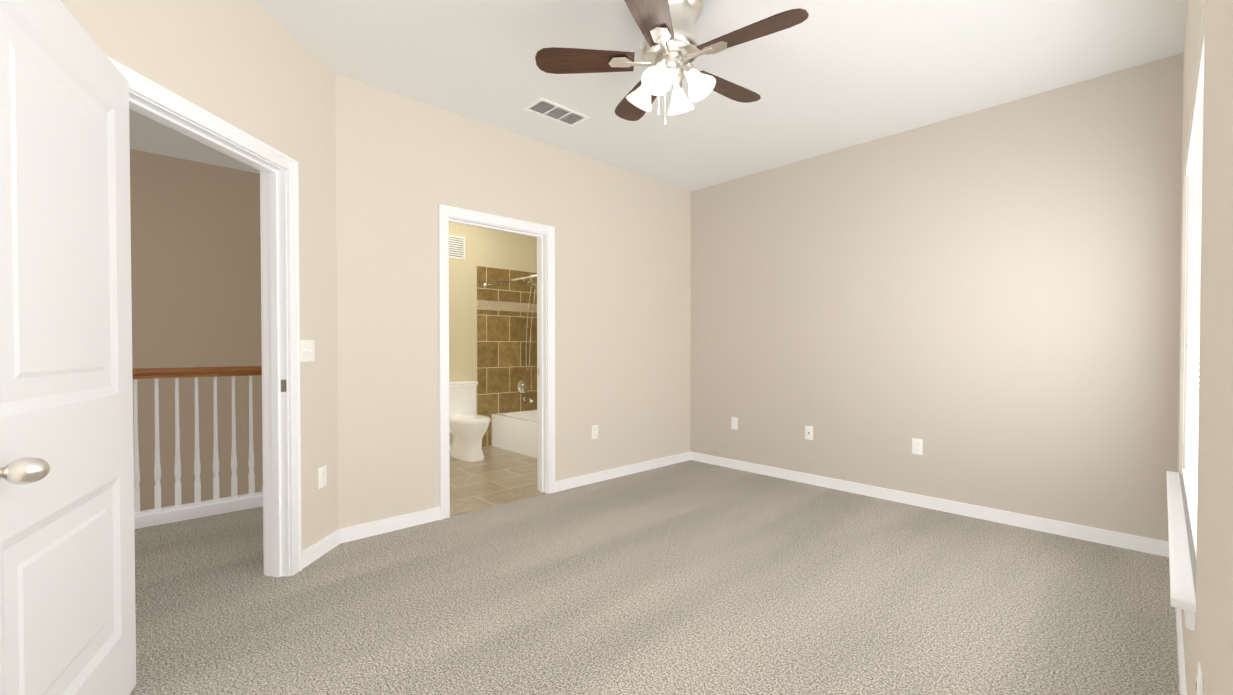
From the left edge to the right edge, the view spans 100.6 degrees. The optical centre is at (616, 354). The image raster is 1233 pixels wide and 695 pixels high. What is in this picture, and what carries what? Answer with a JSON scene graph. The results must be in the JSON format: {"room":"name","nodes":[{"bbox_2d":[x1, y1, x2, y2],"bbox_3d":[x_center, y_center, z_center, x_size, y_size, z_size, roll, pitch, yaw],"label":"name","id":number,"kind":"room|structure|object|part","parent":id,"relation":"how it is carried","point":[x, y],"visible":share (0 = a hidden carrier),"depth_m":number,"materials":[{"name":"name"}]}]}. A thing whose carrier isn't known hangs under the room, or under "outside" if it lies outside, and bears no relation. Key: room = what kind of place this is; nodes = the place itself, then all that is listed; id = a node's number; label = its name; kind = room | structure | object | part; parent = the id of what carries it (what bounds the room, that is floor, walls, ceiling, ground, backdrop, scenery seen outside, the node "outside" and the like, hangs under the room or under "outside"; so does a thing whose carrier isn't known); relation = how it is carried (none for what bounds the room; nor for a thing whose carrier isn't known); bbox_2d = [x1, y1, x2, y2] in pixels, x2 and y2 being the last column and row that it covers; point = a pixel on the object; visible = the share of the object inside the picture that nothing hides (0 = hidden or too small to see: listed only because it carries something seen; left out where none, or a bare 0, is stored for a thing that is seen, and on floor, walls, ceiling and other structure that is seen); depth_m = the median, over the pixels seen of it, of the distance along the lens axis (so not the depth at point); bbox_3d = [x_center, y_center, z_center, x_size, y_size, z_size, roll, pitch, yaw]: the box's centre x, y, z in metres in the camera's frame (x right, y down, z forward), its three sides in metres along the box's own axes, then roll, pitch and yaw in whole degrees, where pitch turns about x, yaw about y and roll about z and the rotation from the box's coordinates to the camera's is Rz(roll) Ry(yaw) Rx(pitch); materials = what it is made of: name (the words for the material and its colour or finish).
{"room":"empty bedroom","nodes":[
{"label":"empty bedroom","id":0,"kind":"room"},
{"bbox_2d":[130,149,262,510],"bbox_3d":[-4.223,0.381,3.875,3.430,4.040,0.100,-1,1,-43],"label":"wall","id":1,"kind":"structure","parent":0,"point":[195,265],"depth_m":4.37,"materials":[{"name":"beige paint"}]},
{"bbox_2d":[60,0,338,551],"bbox_3d":[-1.716,-0.248,2.292,0.120,2.740,1.500,0,1,2],"label":"wall","id":2,"kind":"structure","parent":0,"point":[225,60],"depth_m":2.53,"materials":[{"name":"beige paint"}]},
{"bbox_2d":[0,0,135,694],"bbox_3d":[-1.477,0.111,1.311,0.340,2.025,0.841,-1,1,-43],"label":"entry door","id":3,"kind":"structure","parent":2,"relation":"in","point":[67,586],"depth_m":1.32,"materials":[{"name":"white painted wood"},{"name":"brushed nickel"}]},
{"bbox_2d":[107,56,301,576],"bbox_3d":[-1.722,0.074,2.132,0.160,2.100,0.998,0,1,2],"label":"door frame","id":4,"kind":"structure","parent":2,"relation":"attached to","point":[280,330],"depth_m":2.56,"materials":[{"name":"white wood"}]},
{"bbox_2d":[300,340,314,361],"bbox_3d":[-1.635,-0.018,2.714,0.016,0.115,0.115,0,1,2],"label":"switch plate","id":5,"kind":"object","parent":2,"relation":"attached to","point":[307,351],"visible":1,"depth_m":2.71,"materials":[{"name":"white plastic"}]},
{"bbox_2d":[302,530,339,568],"bbox_3d":[-1.634,1.073,2.822,0.012,0.083,0.360,0,1,2],"label":"baseboard","id":6,"kind":"structure","parent":2,"relation":"attached to","point":[315,551],"depth_m":2.81,"materials":[{"name":"white wood"}]},
{"bbox_2d":[318,466,326,488],"bbox_3d":[-1.635,0.685,2.847,0.007,0.115,0.070,0,1,2],"label":"electrical outlet","id":7,"kind":"object","parent":2,"relation":"attached to","point":[322,476],"visible":1,"depth_m":2.84,"materials":[{"name":"white plastic"}]},
{"bbox_2d":[448,222,536,443],"bbox_3d":[-1.819,-0.294,5.724,2.620,2.740,0.120,-1,1,-43],"label":"wall","id":8,"kind":"structure","parent":0,"point":[485,247],"depth_m":5.80,"materials":[{"name":"beige paint"}]},
{"bbox_2d":[449,235,464,259],"bbox_3d":[-1.790,-1.183,5.652,0.250,0.250,0.009,-1,1,-43],"label":"air vent","id":9,"kind":"object","parent":8,"relation":"in","point":[456,247],"visible":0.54,"depth_m":5.67,"materials":[{"name":"white plastic"}]},
{"bbox_2d":[477,266,536,446],"bbox_3d":[-1.250,0.027,6.174,0.940,2.074,0.008,-1,1,-43],"label":"wall tile","id":10,"kind":"structure","parent":8,"relation":"attached to","point":[502,312],"depth_m":6.09,"materials":[{"name":"brown tile"}]},
{"bbox_2d":[483,275,536,287],"bbox_3d":[-0.998,-0.789,5.353,0.063,0.064,1.519,-1,1,-43],"label":"shower curtain rod","id":11,"kind":"object","parent":10,"relation":"attached to","point":[485,285],"visible":0.5,"depth_m":5.52,"materials":[{"name":"silver metal"}]},
{"bbox_2d":[517,380,528,392],"bbox_3d":[-1.127,0.394,6.252,0.164,0.164,0.054,-1,1,-43],"label":"tub valve","id":12,"kind":"object","parent":10,"relation":"attached to","point":[522,386],"visible":1,"depth_m":6.24,"materials":[{"name":"silver metal"}]},
{"bbox_2d":[523,396,532,402],"bbox_3d":[-1.073,0.554,6.241,0.060,0.071,0.149,-1,1,-43],"label":"tub spout","id":13,"kind":"object","parent":10,"relation":"attached to","point":[525,398],"visible":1,"depth_m":6.22,"materials":[{"name":"silver metal"}]},
{"bbox_2d":[523,278,536,369],"bbox_3d":[-1.041,-0.374,6.182,0.182,1.149,0.263,-1,1,-43],"label":"shower head","id":14,"kind":"object","parent":10,"relation":"attached to","point":[530,283],"visible":0.81,"depth_m":6.20},
{"bbox_2d":[450,445,537,509],"bbox_3d":[-1.117,1.143,4.995,2.400,0.126,1.953,-1,1,-43],"label":"floor","id":15,"kind":"structure","parent":0,"point":[496,473],"depth_m":4.50,"materials":[{"name":"beige tile"}]},
{"bbox_2d":[449,381,490,461],"bbox_3d":[-1.590,0.689,5.361,0.476,0.772,0.719,-1,1,-43],"label":"toilet","id":16,"kind":"object","parent":15,"relation":"on","point":[468,426],"visible":0.79,"depth_m":5.22,"materials":[{"name":"white ceramic"}]},
{"bbox_2d":[491,410,536,457],"bbox_3d":[-0.674,0.887,5.681,0.770,0.366,1.513,-1,1,-43],"label":"bathtub","id":17,"kind":"object","parent":15,"relation":"on","point":[516,432],"visible":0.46,"depth_m":5.63,"materials":[{"name":"white ceramic"}]},
{"bbox_2d":[450,490,545,515],"bbox_3d":[-0.887,1.159,3.798,0.800,0.126,0.108,-1,1,-43],"label":"threshold","id":18,"kind":"object","parent":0,"point":[492,503],"visible":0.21,"depth_m":3.78,"materials":[{"name":"tile"}]},
{"bbox_2d":[335,74,690,529],"bbox_3d":[-0.454,-0.274,4.177,3.447,2.740,0.120,-1,1,-43],"label":"wall","id":19,"kind":"structure","parent":0,"point":[390,172],"depth_m":3.58,"materials":[{"name":"beige paint"}]},
{"bbox_2d":[340,507,440,543],"bbox_3d":[-1.403,1.068,3.215,0.610,0.083,0.012,-1,1,-43],"label":"baseboard","id":20,"kind":"structure","parent":19,"relation":"attached to","point":[356,532],"depth_m":3.19,"materials":[{"name":"white wood"}]},
{"bbox_2d":[438,204,554,519],"bbox_3d":[-0.883,0.052,3.779,0.940,2.100,0.160,-1,1,-43],"label":"door frame","id":21,"kind":"structure","parent":19,"relation":"attached to","point":[544,235],"depth_m":3.99,"materials":[{"name":"white wood"}]},
{"bbox_2d":[592,425,597,438],"bbox_3d":[-0.183,0.664,4.356,0.070,0.115,0.007,-1,1,-43],"label":"electrical outlet","id":22,"kind":"object","parent":19,"relation":"attached to","point":[594,431],"visible":1,"depth_m":4.36,"materials":[{"name":"white plastic"}]},
{"bbox_2d":[555,452,690,491],"bbox_3d":[0.134,1.049,4.654,1.722,0.083,0.012,-1,1,-43],"label":"baseboard","id":23,"kind":"structure","parent":19,"relation":"attached to","point":[574,482],"depth_m":4.54,"materials":[{"name":"white wood"}]},
{"bbox_2d":[130,460,1179,694],"bbox_3d":[-0.727,1.196,2.328,6.402,0.150,4.733,-1,1,-43],"label":"floor carpet","id":24,"kind":"object","parent":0,"point":[690,577],"visible":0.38,"depth_m":2.30,"materials":[{"name":"beige carpet"}]},
{"bbox_2d":[132,366,262,528],"bbox_3d":[-3.510,0.562,2.873,2.603,1.105,0.116,-1,1,-43],"label":"stair railing","id":25,"kind":"object","parent":24,"relation":"on","point":[196,508],"visible":0.54,"depth_m":3.47,"materials":[{"name":"white wood"}]},
{"bbox_3d":[-3.473,0.131,2.902,2.500,0.096,0.096,-1,1,-43],"label":"handrail","id":26,"kind":"part","parent":25,"relation":"part of","materials":[{"name":"brown wood"}]},
{"bbox_2d":[129,0,1186,190],"bbox_3d":[-1.004,-1.672,2.585,6.402,0.100,6.343,-1,1,-43],"label":"ceiling","id":27,"kind":"structure","parent":0,"point":[826,76],"depth_m":2.87,"materials":[{"name":"white paint"}]},
{"bbox_2d":[524,98,588,126],"bbox_3d":[-0.401,-1.628,3.461,0.400,0.013,0.200,-1,1,-43],"label":"ceiling vent","id":28,"kind":"object","parent":27,"relation":"in","point":[543,107],"visible":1,"depth_m":3.45,"materials":[{"name":"white plastic"}]},
{"bbox_2d":[535,0,808,124],"bbox_3d":[0.283,-1.333,2.389,1.170,0.573,1.186,-1,1,-43],"label":"fan","id":29,"kind":"object","parent":27,"relation":"hanging from","point":[670,48],"visible":1,"depth_m":2.31,"materials":[{"name":"brown wood"}]},
{"bbox_3d":[-0.146,-1.357,2.371,0.455,0.006,0.160,0,-10,-1],"label":"blade","id":30,"kind":"part","parent":29,"relation":"part of","materials":[{"name":"brown wood"}]},
{"bbox_3d":[0.118,-1.362,2.750,0.160,0.006,0.455,11,-3,-19],"label":"blade","id":31,"kind":"part","parent":29,"relation":"part of","materials":[{"name":"brown wood"}]},
{"label":"blade","id":32,"kind":"part","parent":29,"relation":"part of","materials":[{"name":"brown wood"}]},
{"bbox_3d":[0.265,-1.444,2.383,0.533,0.352,0.539,-1,1,-43],"label":"motor","id":33,"kind":"part","parent":29,"relation":"part of","materials":[{"name":"silver metal"}]},
{"bbox_3d":[0.559,-1.361,2.616,0.455,0.006,0.160,-1,12,-37],"label":"blade","id":34,"kind":"part","parent":29,"relation":"part of","materials":[{"name":"brown wood"}]},
{"bbox_3d":[0.569,-1.354,2.155,0.455,0.006,0.160,1,12,35],"label":"blade","id":35,"kind":"part","parent":29,"relation":"part of","materials":[{"name":"brown wood"}]},
{"bbox_2d":[690,53,1183,541],"bbox_3d":[1.951,-0.272,4.043,0.120,2.740,3.603,-1,1,-43],"label":"wall","id":36,"kind":"structure","parent":0,"point":[984,304],"depth_m":3.47,"materials":[{"name":"beige paint"}]},
{"bbox_2d":[731,417,737,429],"bbox_3d":[1.120,0.658,4.850,0.007,0.115,0.070,-1,1,-43],"label":"electrical outlet","id":37,"kind":"object","parent":36,"relation":"attached to","point":[734,422],"visible":1,"depth_m":4.85,"materials":[{"name":"white plastic"}]},
{"bbox_2d":[805,426,812,439],"bbox_3d":[1.622,0.665,4.311,0.012,0.115,0.070,-1,1,-43],"label":"electrical outlet","id":38,"kind":"object","parent":36,"relation":"attached to","point":[808,432],"visible":1,"depth_m":4.31,"materials":[{"name":"white plastic"}]},
{"bbox_2d":[912,438,922,454],"bbox_3d":[2.184,0.673,3.715,0.007,0.115,0.070,-1,1,-43],"label":"electrical outlet","id":39,"kind":"object","parent":36,"relation":"attached to","point":[917,446],"visible":1,"depth_m":3.71,"materials":[{"name":"white plastic"}]},
{"bbox_2d":[691,452,1168,556],"bbox_3d":[1.903,1.057,4.016,0.012,0.083,3.363,-1,1,-43],"label":"baseboard","id":40,"kind":"structure","parent":36,"relation":"attached to","point":[1126,541],"depth_m":3.49,"materials":[{"name":"white wood"}]},
{"bbox_2d":[1177,0,1232,694],"bbox_3d":[1.390,-0.233,1.131,4.922,2.740,0.120,-1,1,-43],"label":"wall","id":41,"kind":"structure","parent":0,"point":[1214,612],"depth_m":0.93,"materials":[{"name":"beige paint"}]},
{"bbox_2d":[1166,471,1195,611],"bbox_3d":[2.106,0.608,1.891,1.910,0.022,0.092,-1,1,-43],"label":"window sill","id":42,"kind":"structure","parent":41,"relation":"on","point":[1182,566],"depth_m":1.57,"materials":[{"name":"white wood"}]},
{"bbox_2d":[1175,607,1186,694],"bbox_3d":[1.345,1.095,1.197,4.682,0.083,0.012,-1,1,-43],"label":"baseboard","id":43,"kind":"structure","parent":41,"relation":"attached to","point":[1181,671],"depth_m":1.80,"materials":[{"name":"white wood"}]},
{"bbox_2d":[1184,610,1195,630],"bbox_3d":[2.098,0.646,1.900,1.870,0.053,0.016,-1,1,-43],"label":"trim","id":44,"kind":"structure","parent":41,"relation":"attached to","point":[1190,619],"depth_m":1.26,"materials":[{"name":"white wood"}]},
{"bbox_2d":[1182,39,1203,554],"bbox_3d":[2.118,-0.153,1.867,1.842,1.471,0.028,-1,1,-43],"label":"window","id":45,"kind":"structure","parent":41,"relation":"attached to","point":[1194,174],"depth_m":1.89,"materials":[{"name":"white"}]},
{"bbox_2d":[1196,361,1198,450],"bbox_3d":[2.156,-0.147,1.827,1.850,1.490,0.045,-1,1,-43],"label":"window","id":46,"kind":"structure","parent":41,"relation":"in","point":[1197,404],"depth_m":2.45,"materials":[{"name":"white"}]},
{"bbox_2d":[1196,662,1202,694],"bbox_3d":[1.207,0.709,1.060,0.070,0.115,0.007,-1,1,-43],"label":"electrical outlet","id":47,"kind":"object","parent":41,"relation":"attached to","point":[1199,684],"visible":1,"depth_m":1.05,"materials":[{"name":"white plastic"}]}
]}

